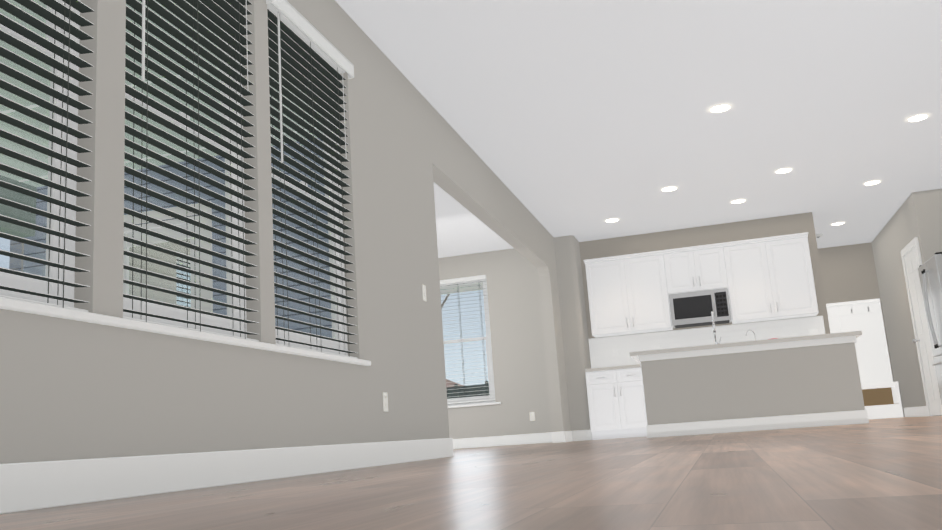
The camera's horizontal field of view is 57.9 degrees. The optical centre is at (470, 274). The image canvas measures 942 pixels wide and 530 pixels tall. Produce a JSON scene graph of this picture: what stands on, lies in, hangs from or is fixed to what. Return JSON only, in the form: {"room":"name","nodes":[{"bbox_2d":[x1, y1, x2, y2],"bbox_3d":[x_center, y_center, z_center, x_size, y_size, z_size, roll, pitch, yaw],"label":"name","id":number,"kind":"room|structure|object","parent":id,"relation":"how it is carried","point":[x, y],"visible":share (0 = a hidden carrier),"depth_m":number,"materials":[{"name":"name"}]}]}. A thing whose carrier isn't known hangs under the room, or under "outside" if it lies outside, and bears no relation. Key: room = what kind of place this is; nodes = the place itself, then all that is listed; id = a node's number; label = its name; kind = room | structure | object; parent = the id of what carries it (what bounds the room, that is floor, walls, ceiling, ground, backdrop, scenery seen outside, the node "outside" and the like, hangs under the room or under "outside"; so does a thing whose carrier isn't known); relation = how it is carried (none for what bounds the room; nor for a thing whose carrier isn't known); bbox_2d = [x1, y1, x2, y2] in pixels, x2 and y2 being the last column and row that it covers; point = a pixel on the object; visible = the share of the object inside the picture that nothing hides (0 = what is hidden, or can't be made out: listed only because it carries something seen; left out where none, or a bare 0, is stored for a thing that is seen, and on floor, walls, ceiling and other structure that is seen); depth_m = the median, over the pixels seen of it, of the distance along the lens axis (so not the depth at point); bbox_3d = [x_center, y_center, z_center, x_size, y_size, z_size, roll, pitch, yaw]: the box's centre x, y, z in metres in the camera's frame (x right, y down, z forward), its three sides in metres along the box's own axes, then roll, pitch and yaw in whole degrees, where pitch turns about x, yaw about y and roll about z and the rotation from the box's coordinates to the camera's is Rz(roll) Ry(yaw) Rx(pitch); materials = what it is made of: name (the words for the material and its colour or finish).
{"room":"living room","nodes":[
{"label":"living room","id":0,"kind":"room"},
{"bbox_2d":[9,239,189,304],"bbox_3d":[-3.138,0.883,10.080,0.150,2.760,5.750,-7,-11,15],"label":"wall","id":1,"kind":"structure","parent":0,"point":[150,292],"depth_m":9.20,"materials":[{"name":"paint"}]},
{"bbox_2d":[176,251,190,307],"bbox_3d":[-3.211,0.711,9.877,0.141,1.826,0.866,-7,-11,15],"label":"window blind","id":2,"kind":"object","parent":1,"relation":"attached to","point":[183,261],"depth_m":9.78,"materials":[{"name":"white plastic"}]},
{"bbox_2d":[9,138,331,337],"bbox_3d":[-2.192,0.358,6.928,3.750,3.060,0.150,-7,-11,15],"label":"wall","id":3,"kind":"structure","parent":0,"point":[221,274],"depth_m":6.82,"materials":[{"name":"paint"}]},
{"bbox_2d":[123,216,201,309],"bbox_3d":[-2.558,0.591,6.991,0.914,2.076,0.158,-7,-11,15],"label":"patio door","id":4,"kind":"structure","parent":3,"relation":"in","point":[170,233],"depth_m":7.10,"materials":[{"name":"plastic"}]},
{"bbox_2d":[124,201,212,311],"bbox_3d":[-2.582,0.557,6.919,1.100,2.220,0.019,-7,-11,15],"label":"door frame","id":5,"kind":"structure","parent":3,"relation":"attached to","point":[207,294],"depth_m":6.94,"materials":[{"name":"white"}]},
{"bbox_2d":[0,0,449,511],"bbox_3d":[-1.298,-0.582,3.203,0.150,2.760,7.000,-7,-11,15],"label":"wall","id":6,"kind":"structure","parent":0,"point":[70,389],"depth_m":3.89,"materials":[{"name":"paint"}]},
{"bbox_2d":[0,0,93,311],"bbox_3d":[-1.483,-0.813,2.553,0.180,1.807,0.946,-7,-11,15],"label":"window blind","id":7,"kind":"object","parent":6,"relation":"attached to","point":[58,48],"visible":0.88,"depth_m":2.77,"materials":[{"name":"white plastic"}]},
{"bbox_2d":[0,297,370,365],"bbox_3d":[-1.085,0.252,3.397,0.098,0.027,3.280,-7,-11,15],"label":"window sill","id":8,"kind":"structure","parent":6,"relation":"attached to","point":[31,307],"depth_m":3.06,"materials":[{"name":"white wood"}]},
{"bbox_2d":[123,0,258,341],"bbox_3d":[-1.182,-0.638,3.564,0.180,1.807,0.966,-7,-11,15],"label":"window blind","id":9,"kind":"object","parent":6,"relation":"attached to","point":[229,19],"visible":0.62,"depth_m":3.55,"materials":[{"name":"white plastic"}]},
{"bbox_2d":[0,438,455,513],"bbox_3d":[-1.102,0.706,3.009,0.021,0.134,6.866,-7,-11,15],"label":"baseboard","id":10,"kind":"structure","parent":6,"relation":"attached to","point":[33,485],"depth_m":3.10,"materials":[{"name":"white wood"}]},
{"bbox_2d":[266,0,357,358],"bbox_3d":[-0.879,-0.462,4.581,0.180,1.807,0.996,-7,-11,15],"label":"window blind","id":11,"kind":"object","parent":6,"relation":"attached to","point":[303,50],"visible":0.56,"depth_m":4.59,"materials":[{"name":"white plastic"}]},
{"bbox_2d":[383,392,387,411],"bbox_3d":[-0.515,0.770,5.137,0.008,0.115,0.070,-7,-11,15],"label":"outlet","id":12,"kind":"object","parent":6,"relation":"attached to","point":[385,396],"depth_m":5.13,"materials":[{"name":"white plastic"}]},
{"bbox_2d":[422,285,426,300],"bbox_3d":[-0.331,0.134,6.081,0.011,0.115,0.070,-7,-11,15],"label":"light switch","id":13,"kind":"object","parent":6,"relation":"attached to","point":[423,286],"depth_m":6.07,"materials":[{"name":"white plastic"}]},
{"bbox_2d":[0,416,941,529],"bbox_3d":[0.837,1.402,6.798,9.370,0.050,15.650,-7,-11,15],"label":"floor","id":14,"kind":"structure","parent":0,"point":[880,474],"depth_m":1.78,"materials":[{"name":"brown wood"}]},
{"bbox_2d":[585,364,646,439],"bbox_3d":[3.072,1.560,10.966,3.061,0.919,0.651,-7,-11,15],"label":"base cabinet","id":15,"kind":"object","parent":14,"relation":"on","point":[616,402],"visible":0.35,"depth_m":11.01,"materials":[{"name":"white wood"}]},
{"bbox_2d":[637,335,868,437],"bbox_3d":[3.046,1.268,9.373,2.210,0.887,0.931,-7,-11,15],"label":"kitchen island","id":16,"kind":"object","parent":14,"relation":"on","point":[793,382],"depth_m":8.93,"materials":[{"name":"paint"}]},
{"bbox_2d":[629,331,860,358],"bbox_3d":[2.994,0.812,9.448,2.360,0.042,0.941,-7,-11,15],"label":"island countertop","id":17,"kind":"structure","parent":16,"relation":"on","point":[835,335],"depth_m":9.00,"materials":[{"name":"white stone"}]},
{"bbox_2d":[711,311,720,343],"bbox_3d":[2.825,0.646,9.825,0.095,0.446,0.235,-7,-11,15],"label":"faucet","id":18,"kind":"object","parent":17,"relation":"on","point":[714,329],"visible":0.81,"depth_m":9.78,"materials":[{"name":"silver metal"}]},
{"bbox_2d":[826,298,903,418],"bbox_3d":[5.553,1.365,13.287,1.840,1.844,0.431,-7,-11,15],"label":"hall tree","id":19,"kind":"object","parent":14,"relation":"on","point":[881,393],"visible":0.31,"depth_m":13.30,"materials":[{"name":"white wood"}]},
{"bbox_2d":[904,406,927,416],"bbox_3d":[6.202,1.916,11.866,0.016,0.134,1.580,-7,-11,15],"label":"baseboard","id":20,"kind":"structure","parent":14,"relation":"on","point":[921,411],"depth_m":11.84,"materials":[{"name":"white wood"}]},
{"bbox_2d":[918,252,941,406],"bbox_3d":[5.783,0.675,9.753,0.930,1.819,0.900,-7,-11,15],"label":"refrigerator","id":21,"kind":"object","parent":14,"relation":"on","point":[930,273],"visible":1,"depth_m":9.90,"materials":[{"name":"silver"}]},
{"bbox_2d":[438,248,551,448],"bbox_3d":[-0.585,1.154,12.393,3.750,2.760,0.150,-7,-11,15],"label":"wall","id":22,"kind":"structure","parent":0,"point":[517,345],"depth_m":11.99,"materials":[{"name":"paint"}]},
{"bbox_2d":[440,275,494,405],"bbox_3d":[-0.126,0.963,12.286,0.886,1.826,0.141,-7,-11,15],"label":"window","id":23,"kind":"structure","parent":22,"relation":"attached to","point":[458,282],"depth_m":12.23,"materials":[{"name":"white plastic"}]},
{"bbox_2d":[448,402,500,407],"bbox_3d":[-0.570,1.926,12.198,2.080,0.027,0.098,-7,-11,15],"label":"window sill","id":24,"kind":"structure","parent":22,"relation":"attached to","point":[494,403],"depth_m":11.98,"materials":[{"name":"white wood"}]},
{"bbox_2d":[456,432,563,448],"bbox_3d":[-0.433,2.414,12.040,3.567,0.134,0.016,-7,-11,15],"label":"baseboard","id":25,"kind":"structure","parent":22,"relation":"attached to","point":[549,437],"depth_m":11.76,"materials":[{"name":"white wood"}]},
{"bbox_2d":[529,412,534,420],"bbox_3d":[0.845,1.959,11.744,0.070,0.115,0.008,-7,-11,15],"label":"outlet","id":26,"kind":"object","parent":22,"relation":"attached to","point":[532,415],"depth_m":11.74,"materials":[{"name":"white plastic"}]},
{"bbox_2d":[429,103,590,442],"bbox_3d":[0.644,0.460,9.266,0.420,2.760,5.900,-7,-11,15],"label":"wall","id":27,"kind":"structure","parent":0,"point":[466,177],"depth_m":10.84,"materials":[{"name":"paint"}]},
{"bbox_2d":[560,431,575,441],"bbox_3d":[1.255,2.082,10.934,0.021,0.134,0.566,-7,-11,15],"label":"baseboard","id":28,"kind":"structure","parent":27,"relation":"attached to","point":[568,437],"depth_m":10.93,"materials":[{"name":"white wood"}]},
{"bbox_2d":[335,0,941,294],"bbox_3d":[0.644,-1.355,7.334,9.370,0.060,15.650,-7,-11,15],"label":"ceiling","id":29,"kind":"structure","parent":0,"point":[581,120],"depth_m":7.19,"materials":[{"name":"paint"}]},
{"bbox_2d":[606,218,618,221],"bbox_3d":[1.820,-0.694,10.978,0.171,0.008,0.171,2,-13,-29],"label":"recessed light","id":30,"kind":"object","parent":29,"relation":"in","point":[613,219],"depth_m":10.96,"materials":[{"name":"white plastic"}]},
{"bbox_2d":[662,186,676,190],"bbox_3d":[2.262,-0.971,9.711,0.171,0.008,0.171,2,-13,-29],"label":"recessed light","id":31,"kind":"object","parent":29,"relation":"in","point":[671,188],"depth_m":9.69,"materials":[{"name":"white"}]},
{"bbox_2d":[710,104,729,111],"bbox_3d":[2.144,-1.426,7.329,0.171,0.008,0.171,2,-13,-29],"label":"recessed light","id":32,"kind":"object","parent":29,"relation":"in","point":[721,108],"depth_m":7.31,"materials":[{"name":"white plastic"}]},
{"bbox_2d":[731,199,745,203],"bbox_3d":[3.285,-0.895,10.472,0.171,0.008,0.171,2,-13,-29],"label":"recessed light","id":33,"kind":"object","parent":29,"relation":"in","point":[739,200],"depth_m":10.45,"materials":[{"name":"white plastic"}]},
{"bbox_2d":[605,103,929,224],"bbox_3d":[2.466,-1.380,7.701,3.550,0.001,10.460,-7,-11,15],"label":"recessed light","id":34,"kind":"object","parent":29,"relation":"in","point":[775,170],"visible":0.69,"depth_m":9.29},
{"bbox_2d":[775,168,791,172],"bbox_3d":[3.416,-1.130,9.310,0.171,0.008,0.171,-6,-11,9],"label":"recessed light","id":35,"kind":"object","parent":29,"relation":"in","point":[784,170],"depth_m":9.29,"materials":[{"name":"white"}]},
{"bbox_2d":[864,180,879,184],"bbox_3d":[4.735,-1.078,10.051,0.171,0.008,0.171,2,-13,-29],"label":"recessed light","id":36,"kind":"object","parent":29,"relation":"in","point":[875,181],"depth_m":10.03,"materials":[{"name":"white"}]},
{"bbox_2d":[907,114,927,121],"bbox_3d":[4.153,-1.452,7.920,0.171,0.008,0.171,2,-13,-29],"label":"recessed light","id":37,"kind":"object","parent":29,"relation":"in","point":[922,116],"depth_m":7.91,"materials":[{"name":"white"}]},
{"bbox_2d":[579,212,829,361],"bbox_3d":[3.147,0.723,11.517,3.120,2.760,0.150,-7,-11,15],"label":"wall","id":38,"kind":"structure","parent":0,"point":[719,233],"depth_m":11.57,"materials":[{"name":"paint"}]},
{"bbox_2d":[583,252,674,337],"bbox_3d":[2.182,0.289,11.613,1.123,1.018,0.346,-7,-11,15],"label":"upper cabinet","id":39,"kind":"object","parent":38,"relation":"attached to","point":[627,295],"depth_m":11.45,"materials":[{"name":"white wood"}]},
{"bbox_2d":[655,343,660,349],"bbox_3d":[2.536,0.999,11.564,0.070,0.115,0.008,-7,-11,15],"label":"outlet","id":40,"kind":"object","parent":38,"relation":"attached to","point":[657,346],"depth_m":11.56,"materials":[{"name":"white plastic"}]},
{"bbox_2d":[671,244,730,292],"bbox_3d":[3.012,-0.033,11.422,0.768,0.573,0.346,-7,-11,15],"label":"upper cabinet","id":41,"kind":"object","parent":38,"relation":"attached to","point":[705,268],"depth_m":11.25,"materials":[{"name":"white wood"}]},
{"bbox_2d":[668,288,731,327],"bbox_3d":[3.034,0.453,11.283,0.758,0.426,0.433,-7,-11,15],"label":"microwave","id":42,"kind":"object","parent":41,"relation":"attached to","point":[692,309],"visible":0.98,"depth_m":11.13,"materials":[{"name":"silver metal"}]},
{"bbox_2d":[588,316,824,367],"bbox_3d":[3.114,0.941,11.408,3.058,0.454,0.003,-7,-11,15],"label":"tile backsplash","id":43,"kind":"structure","parent":38,"relation":"attached to","point":[601,352],"depth_m":11.47,"materials":[{"name":"white tile"}]},
{"bbox_2d":[751,334,756,340],"bbox_3d":[3.732,0.851,11.233,0.070,0.115,0.008,-7,-11,15],"label":"outlet","id":44,"kind":"object","parent":38,"relation":"attached to","point":[752,336],"depth_m":11.23,"materials":[{"name":"white plastic"}]},
{"bbox_2d":[723,232,818,323],"bbox_3d":[3.867,0.081,11.148,1.113,1.018,0.346,-7,-11,15],"label":"upper cabinet","id":45,"kind":"object","parent":38,"relation":"attached to","point":[766,279],"depth_m":10.98,"materials":[{"name":"white wood"}]},
{"bbox_2d":[791,330,796,336],"bbox_3d":[4.211,0.792,11.101,0.070,0.115,0.008,-7,-11,15],"label":"outlet","id":46,"kind":"object","parent":38,"relation":"attached to","point":[793,333],"depth_m":11.10,"materials":[{"name":"white plastic"}]},
{"bbox_2d":[809,328,817,334],"bbox_3d":[4.440,0.763,11.036,0.110,0.115,0.010,-7,-11,15],"label":"outlet","id":47,"kind":"object","parent":38,"relation":"attached to","point":[811,331],"depth_m":11.04,"materials":[{"name":"white plastic"}]},
{"bbox_2d":[818,242,893,381],"bbox_3d":[5.600,0.966,13.654,2.090,2.760,0.150,-7,-11,15],"label":"wall","id":48,"kind":"structure","parent":0,"point":[848,272],"depth_m":13.61,"materials":[{"name":"paint"}]},
{"bbox_2d":[871,188,941,416],"bbox_3d":[6.494,0.530,11.729,0.940,2.760,3.130,-7,-11,15],"label":"wall block","id":49,"kind":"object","parent":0,"point":[918,214],"visible":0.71,"depth_m":11.88,"materials":[{"name":"paint"}]},
{"bbox_2d":[901,237,941,415],"bbox_3d":[5.732,0.697,10.874,0.101,2.209,0.940,-7,-11,15],"label":"pantry door","id":50,"kind":"structure","parent":49,"relation":"attached to","point":[911,257],"depth_m":10.96,"materials":[{"name":"white wood"}]},
{"label":"outside","id":51,"kind":"structure","parent":0,"visible":0},
{"bbox_3d":[-16.529,5.604,20.673,120.000,0.180,150.000,-7,-11,15],"label":"ground","id":52,"kind":"structure","parent":51,"visible":0},
{"bbox_2d":[0,0,321,237],"bbox_3d":[-3.528,-0.367,2.982,4.048,2.999,8.298,-7,-11,15],"label":"porch","id":53,"kind":"object","parent":52,"relation":"on","point":[11,162],"depth_m":6.25,"materials":[{"name":"concrete"}]},
{"bbox_2d":[441,294,449,308],"bbox_3d":[-17.696,1.295,17.259,13.788,8.239,55.431,-9,-12,26],"label":"trees","id":54,"kind":"object","parent":52,"relation":"on","point":[444,301],"depth_m":33.63,"materials":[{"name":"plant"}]},
{"bbox_2d":[446,379,462,387],"bbox_3d":[-6.117,10.789,67.442,14.800,6.000,10.800,-7,-11,15],"label":"neighbor house","id":55,"kind":"structure","parent":52,"relation":"on","point":[450,384],"depth_m":65.27,"materials":[{"name":"brick"}]},
{"bbox_2d":[446,381,489,398],"bbox_3d":[-3.293,4.838,27.432,34.050,2.080,0.075,-7,-11,15],"label":"fence","id":56,"kind":"object","parent":52,"relation":"on","point":[457,388],"depth_m":26.69,"materials":[{"name":"grey wood"}]}
]}

